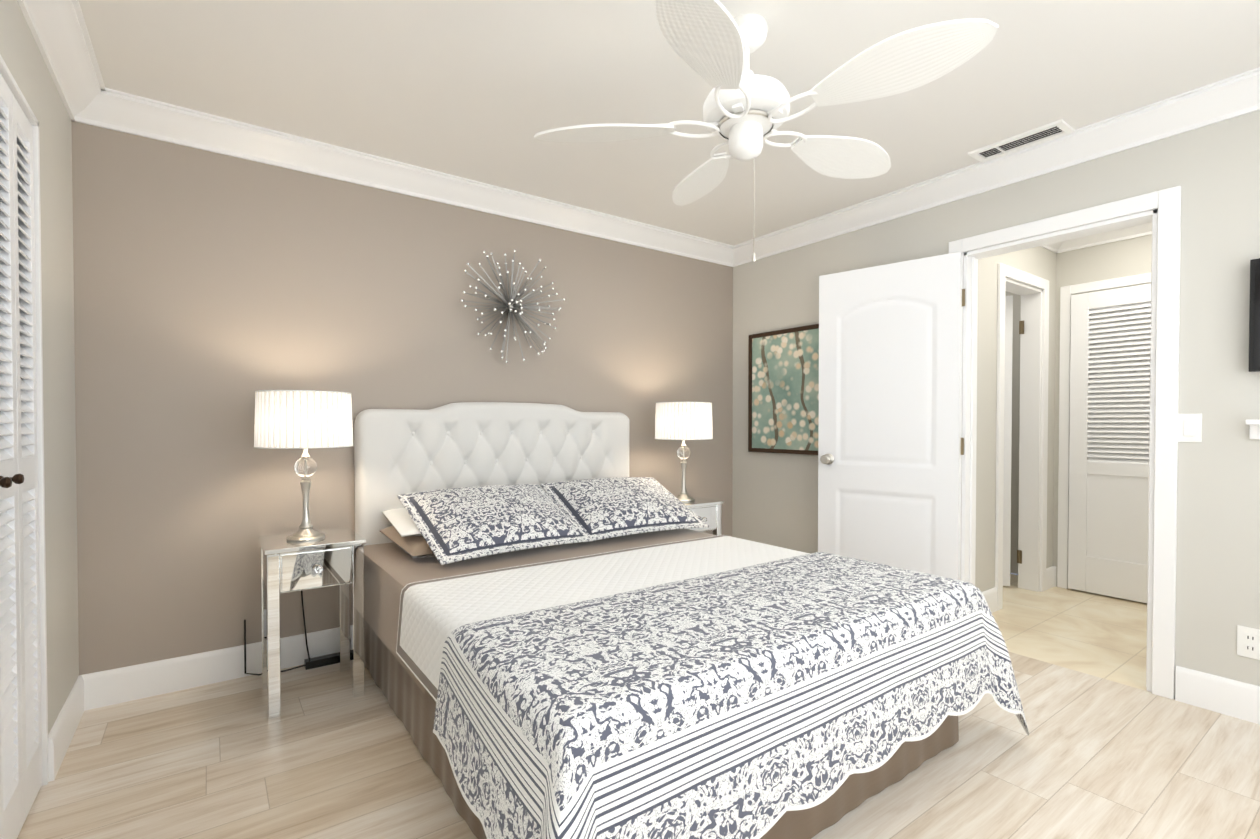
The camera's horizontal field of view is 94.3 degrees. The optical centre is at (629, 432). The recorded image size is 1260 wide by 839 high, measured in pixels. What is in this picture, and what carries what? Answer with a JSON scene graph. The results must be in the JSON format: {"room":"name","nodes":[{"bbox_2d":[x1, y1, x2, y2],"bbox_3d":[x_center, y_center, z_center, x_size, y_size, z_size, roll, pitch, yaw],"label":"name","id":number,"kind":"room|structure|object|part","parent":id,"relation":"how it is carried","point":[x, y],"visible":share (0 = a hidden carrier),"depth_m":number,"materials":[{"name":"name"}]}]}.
{"room":"bedroom","nodes":[
{"label":"bedroom","id":0,"kind":"room"},
{"bbox_2d":[0,0,78,734],"bbox_3d":[-1.780,-0.104,1.638,0.120,2.440,1.560,-1,1,-36],"label":"wall","id":1,"kind":"structure","parent":0,"point":[56,209],"depth_m":2.01,"materials":[{"name":"white paint"}]},
{"bbox_2d":[0,73,23,838],"bbox_3d":[-1.629,0.085,1.537,0.072,2.040,0.231,-1,1,-36],"label":"closet door leaf","id":2,"kind":"structure","parent":1,"relation":"in","point":[11,803],"depth_m":1.58,"materials":[{"name":"white wood"}]},
{"bbox_2d":[0,477,11,487],"bbox_3d":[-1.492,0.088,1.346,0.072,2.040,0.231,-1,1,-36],"label":"door knob","id":3,"kind":"structure","parent":2,"relation":"attached to","point":[5,482],"depth_m":1.40,"materials":[{"name":"brown metal"}]},
{"bbox_2d":[0,55,48,785],"bbox_3d":[-1.611,0.079,1.408,0.126,2.080,0.985,-1,1,-36],"label":"door frame","id":4,"kind":"structure","parent":1,"relation":"attached to","point":[9,79],"depth_m":1.83,"materials":[{"name":"white wood"}]},
{"bbox_2d":[12,94,41,823],"bbox_3d":[-1.785,0.082,1.715,0.028,2.040,0.231,-1,1,-36],"label":"closet door leaf","id":5,"kind":"structure","parent":1,"relation":"in","point":[26,375],"depth_m":1.75,"materials":[{"name":"white wood"}]},
{"bbox_2d":[17,0,112,126],"bbox_3d":[-1.046,-1.255,0.801,0.112,0.115,3.750,-1,1,-36],"label":"crown molding","id":6,"kind":"structure","parent":1,"relation":"attached to","point":[59,32],"depth_m":1.98,"materials":[{"name":"white wood"}]},
{"bbox_2d":[48,674,91,781],"bbox_3d":[-2.004,1.039,2.081,0.016,0.140,0.545,-1,1,-36],"label":"baseboard","id":7,"kind":"structure","parent":1,"relation":"attached to","point":[79,700],"depth_m":2.06,"materials":[{"name":"white wood"}]},
{"bbox_2d":[71,121,732,674],"bbox_3d":[-0.739,-0.130,3.424,3.900,2.440,0.120,-1,1,-36],"label":"wall","id":8,"kind":"structure","parent":0,"point":[213,291],"depth_m":2.69,"materials":[{"name":"beige paint"}]},
{"bbox_2d":[88,625,351,708],"bbox_3d":[-0.699,1.020,3.386,3.660,0.140,0.016,-1,1,-36],"label":"baseboard","id":9,"kind":"structure","parent":8,"relation":"attached to","point":[134,682],"depth_m":2.53,"materials":[{"name":"white wood"}]},
{"bbox_2d":[101,90,732,264],"bbox_3d":[-0.671,-1.291,3.313,3.420,0.115,0.112,-1,1,-36],"label":"crown molding","id":10,"kind":"structure","parent":8,"relation":"attached to","point":[132,114],"depth_m":2.89,"materials":[{"name":"white wood"}]},
{"bbox_2d":[460,250,564,362],"bbox_3d":[-0.654,-0.715,3.281,0.602,0.652,0.194,-1,1,-44],"label":"wall art","id":11,"kind":"object","parent":8,"relation":"attached to","point":[511,304],"visible":1,"depth_m":3.31,"materials":[{"name":"silver metal"}]},
{"bbox_2d":[17,574,1259,838],"bbox_3d":[0.734,1.159,2.119,6.200,0.100,3.990,-1,1,-36],"label":"floor","id":12,"kind":"structure","parent":0,"point":[326,754],"depth_m":1.95,"materials":[{"name":"brown wood"}]},
{"bbox_2d":[244,591,351,675],"bbox_3d":[-1.531,0.800,2.721,0.444,0.600,0.075,-1,1,-36],"label":"power strip","id":13,"kind":"object","parent":12,"relation":"on","point":[320,661],"visible":0.79,"depth_m":2.73,"materials":[{"name":"black plastic"}]},
{"bbox_2d":[258,527,365,718],"bbox_3d":[-1.344,0.776,2.474,0.361,0.655,0.400,-1,1,-36],"label":"nightstand","id":14,"kind":"object","parent":12,"relation":"on","point":[334,557],"visible":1,"depth_m":2.38,"materials":[{"name":"silver metal"}]},
{"bbox_2d":[254,390,352,541],"bbox_3d":[-1.365,0.140,2.459,0.365,0.615,0.365,-1,1,-36],"label":"table lamp","id":15,"kind":"object","parent":14,"relation":"on","point":[305,420],"visible":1,"depth_m":2.32,"materials":[{"name":"white fabric"}]},
{"bbox_2d":[354,402,1028,838],"bbox_3d":[-0.031,0.474,2.428,1.938,1.260,2.302,-1,1,-36],"label":"bed","id":16,"kind":"object","parent":12,"relation":"on","point":[572,630],"visible":0.98,"depth_m":1.76,"materials":[{"name":"white fabric"}]},
{"bbox_3d":[-0.674,0.461,3.331,1.630,1.260,0.085,-1,1,-36],"label":"headboard","id":17,"kind":"part","parent":16,"relation":"part of","materials":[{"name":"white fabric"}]},
{"bbox_2d":[364,529,716,693],"bbox_3d":[-0.318,0.689,2.827,1.667,0.282,1.140,-1,1,-36],"label":"blanket","id":18,"kind":"object","parent":16,"relation":"on","point":[401,589],"depth_m":2.38,"materials":[{"name":"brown fabric"}]},
{"bbox_2d":[433,552,1028,838],"bbox_3d":[0.408,0.815,1.824,1.938,0.553,0.800,-1,1,-36],"label":"bedspread","id":19,"kind":"object","parent":16,"relation":"on","point":[774,699],"depth_m":1.47,"materials":[{"name":"white fabric"}]},
{"bbox_2d":[675,496,723,534],"bbox_3d":[0.343,0.758,3.691,0.361,0.655,0.400,-1,1,-36],"label":"nightstand","id":20,"kind":"object","parent":12,"relation":"on","point":[708,511],"visible":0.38,"depth_m":3.60,"materials":[{"name":"silver metal"}]},
{"bbox_2d":[655,402,712,501],"bbox_3d":[0.339,0.122,3.687,0.365,0.615,0.365,-1,1,-36],"label":"table lamp","id":21,"kind":"object","parent":20,"relation":"on","point":[683,421],"visible":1,"depth_m":3.54,"materials":[{"name":"white fabric"}]},
{"bbox_2d":[78,0,1259,245],"bbox_3d":[0.097,-1.374,1.623,4.630,0.100,3.990,-1,1,-36],"label":"ceiling","id":22,"kind":"structure","parent":0,"point":[482,90],"depth_m":2.20,"materials":[{"name":"white paint"}]},
{"bbox_2d":[534,0,998,261],"bbox_3d":[0.432,-0.949,1.935,1.331,0.760,1.353,-1,1,-36],"label":"ceiling fan","id":23,"kind":"object","parent":22,"relation":"hanging from","point":[715,44],"visible":1,"depth_m":1.75,"materials":[{"name":"white plastic"}]},
{"bbox_2d":[968,119,1074,162],"bbox_3d":[1.793,-1.334,2.692,0.150,0.012,0.380,-1,1,-36],"label":"ceiling vent","id":24,"kind":"object","parent":22,"relation":"in","point":[1039,135],"visible":0.98,"depth_m":2.68,"materials":[{"name":"white metal"}]},
{"bbox_2d":[732,110,1259,698],"bbox_3d":[1.926,-0.124,2.961,0.120,2.440,3.750,-1,1,-36],"label":"wall","id":25,"kind":"structure","parent":0,"point":[1212,171],"depth_m":2.38,"materials":[{"name":"white paint"}]},
{"bbox_2d":[748,324,818,454],"bbox_3d":[1.129,-0.278,3.930,0.033,0.850,0.860,-1,1,-36],"label":"floral picture","id":26,"kind":"object","parent":25,"relation":"attached to","point":[783,390],"visible":0.6,"depth_m":4.01,"materials":[{"name":"green paper"}]},
{"bbox_2d":[818,252,964,579],"bbox_3d":[1.426,0.070,3.298,0.276,2.020,0.753,-1,1,-36],"label":"bedroom door","id":27,"kind":"structure","parent":25,"relation":"in","point":[890,446],"depth_m":3.27,"materials":[{"name":"white wood"}]},
{"bbox_2d":[725,67,1259,266],"bbox_3d":[1.832,-1.285,2.876,0.112,0.115,3.750,-1,1,-36],"label":"crown molding","id":28,"kind":"structure","parent":25,"relation":"attached to","point":[1237,95],"depth_m":2.75,"materials":[{"name":"white wood"}]},
{"bbox_2d":[949,186,1180,699],"bbox_3d":[2.034,0.044,2.813,0.156,2.110,0.920,-1,1,-36],"label":"door frame","id":29,"kind":"structure","parent":25,"relation":"attached to","point":[1164,217],"depth_m":2.46,"materials":[{"name":"white wood"}]},
{"bbox_2d":[1178,413,1201,441],"bbox_3d":[2.271,-0.017,2.372,0.010,0.116,0.072,-1,1,-36],"label":"switch plate","id":30,"kind":"object","parent":25,"relation":"attached to","point":[1189,427],"visible":1,"depth_m":2.37,"materials":[{"name":"white plastic"}]},
{"bbox_2d":[1175,666,1259,723],"bbox_3d":[2.601,1.042,1.925,0.016,0.140,1.195,-1,1,-36],"label":"baseboard","id":31,"kind":"structure","parent":25,"relation":"attached to","point":[1218,694],"depth_m":2.30,"materials":[{"name":"white wood"}]},
{"bbox_2d":[1237,625,1259,659],"bbox_3d":[2.377,0.807,2.238,0.009,0.116,0.072,-1,1,-36],"label":"electrical outlet plate","id":32,"kind":"object","parent":25,"relation":"attached to","point":[1248,642],"visible":1,"depth_m":2.24,"materials":[{"name":"white plastic"}]},
{"bbox_2d":[1245,419,1259,438],"bbox_3d":[2.473,-0.007,2.016,0.100,0.075,0.475,-1,1,-36],"label":"wall shelf","id":33,"kind":"object","parent":25,"relation":"attached to","point":[1254,430],"visible":1,"depth_m":2.21,"materials":[{"name":"white"}]},
{"bbox_2d":[1248,258,1259,371],"bbox_3d":[2.567,-0.433,1.917,0.056,0.420,0.735,-1,1,-36],"label":"wall-mounted tv","id":34,"kind":"object","parent":25,"relation":"attached to","point":[1254,336],"visible":0.98,"depth_m":2.19,"materials":[{"name":"black plastic"}]},
{"bbox_2d":[1005,291,1020,573],"bbox_3d":[2.692,-0.151,4.838,0.100,2.440,1.300,-1,1,-36],"label":"wall","id":35,"kind":"structure","parent":0,"point":[1015,432],"depth_m":4.43,"materials":[{"name":"white paint"}]},
{"bbox_2d":[975,246,1055,591],"bbox_3d":[2.398,-0.135,3.751,1.570,2.440,0.120,-1,1,-36],"label":"wall","id":36,"kind":"structure","parent":0,"point":[986,421],"depth_m":3.52,"materials":[{"name":"white paint"}]},
{"bbox_2d":[982,587,996,612],"bbox_3d":[2.017,1.020,3.406,0.530,0.140,0.020,-1,1,-36],"label":"baseboard","id":37,"kind":"structure","parent":36,"relation":"attached to","point":[990,595],"depth_m":3.52,"materials":[{"name":"white wood"}]},
{"bbox_2d":[1003,295,1023,585],"bbox_3d":[2.395,0.062,4.145,0.354,2.010,0.569,-1,1,-36],"label":"bathroom door","id":38,"kind":"structure","parent":36,"relation":"in","point":[1007,436],"depth_m":4.04,"materials":[{"name":"white wood"}]},
{"bbox_2d":[995,263,1048,610],"bbox_3d":[2.500,0.029,3.817,0.750,2.110,0.140,-1,1,-36],"label":"door frame","id":39,"kind":"structure","parent":36,"relation":"attached to","point":[1033,435],"depth_m":3.96,"materials":[{"name":"white wood"}]},
{"bbox_2d":[1040,239,1072,251],"bbox_3d":[2.413,-1.295,3.602,1.200,0.115,0.112,-1,1,-36],"label":"crown molding","id":40,"kind":"structure","parent":36,"relation":"attached to","point":[1059,246],"depth_m":3.99,"materials":[{"name":"white wood"}]},
{"bbox_2d":[1053,234,1151,603],"bbox_3d":[3.562,-0.130,3.376,0.120,2.440,1.850,-1,1,-36],"label":"wall","id":41,"kind":"structure","parent":0,"point":[1123,258],"depth_m":3.91,"materials":[{"name":"white paint"}]},
{"bbox_2d":[1054,222,1151,253],"bbox_3d":[3.433,-1.292,3.340,0.112,0.115,1.730,-1,1,-36],"label":"crown molding","id":42,"kind":"structure","parent":41,"relation":"attached to","point":[1143,229],"depth_m":3.80,"materials":[{"name":"white wood"}]},
{"bbox_2d":[1057,273,1150,588],"bbox_3d":[3.276,0.044,3.659,0.016,2.085,1.000,-1,1,-36],"label":"door frame","id":43,"kind":"structure","parent":41,"relation":"attached to","point":[1066,292],"depth_m":4.03,"materials":[{"name":"white wood"}]},
{"bbox_2d":[1068,284,1150,602],"bbox_3d":[3.263,0.074,3.650,0.032,2.000,0.860,-1,1,-36],"label":"door leaf","id":44,"kind":"structure","parent":41,"relation":"in","point":[1108,492],"depth_m":3.82,"materials":[{"name":"white wood"}]}
]}

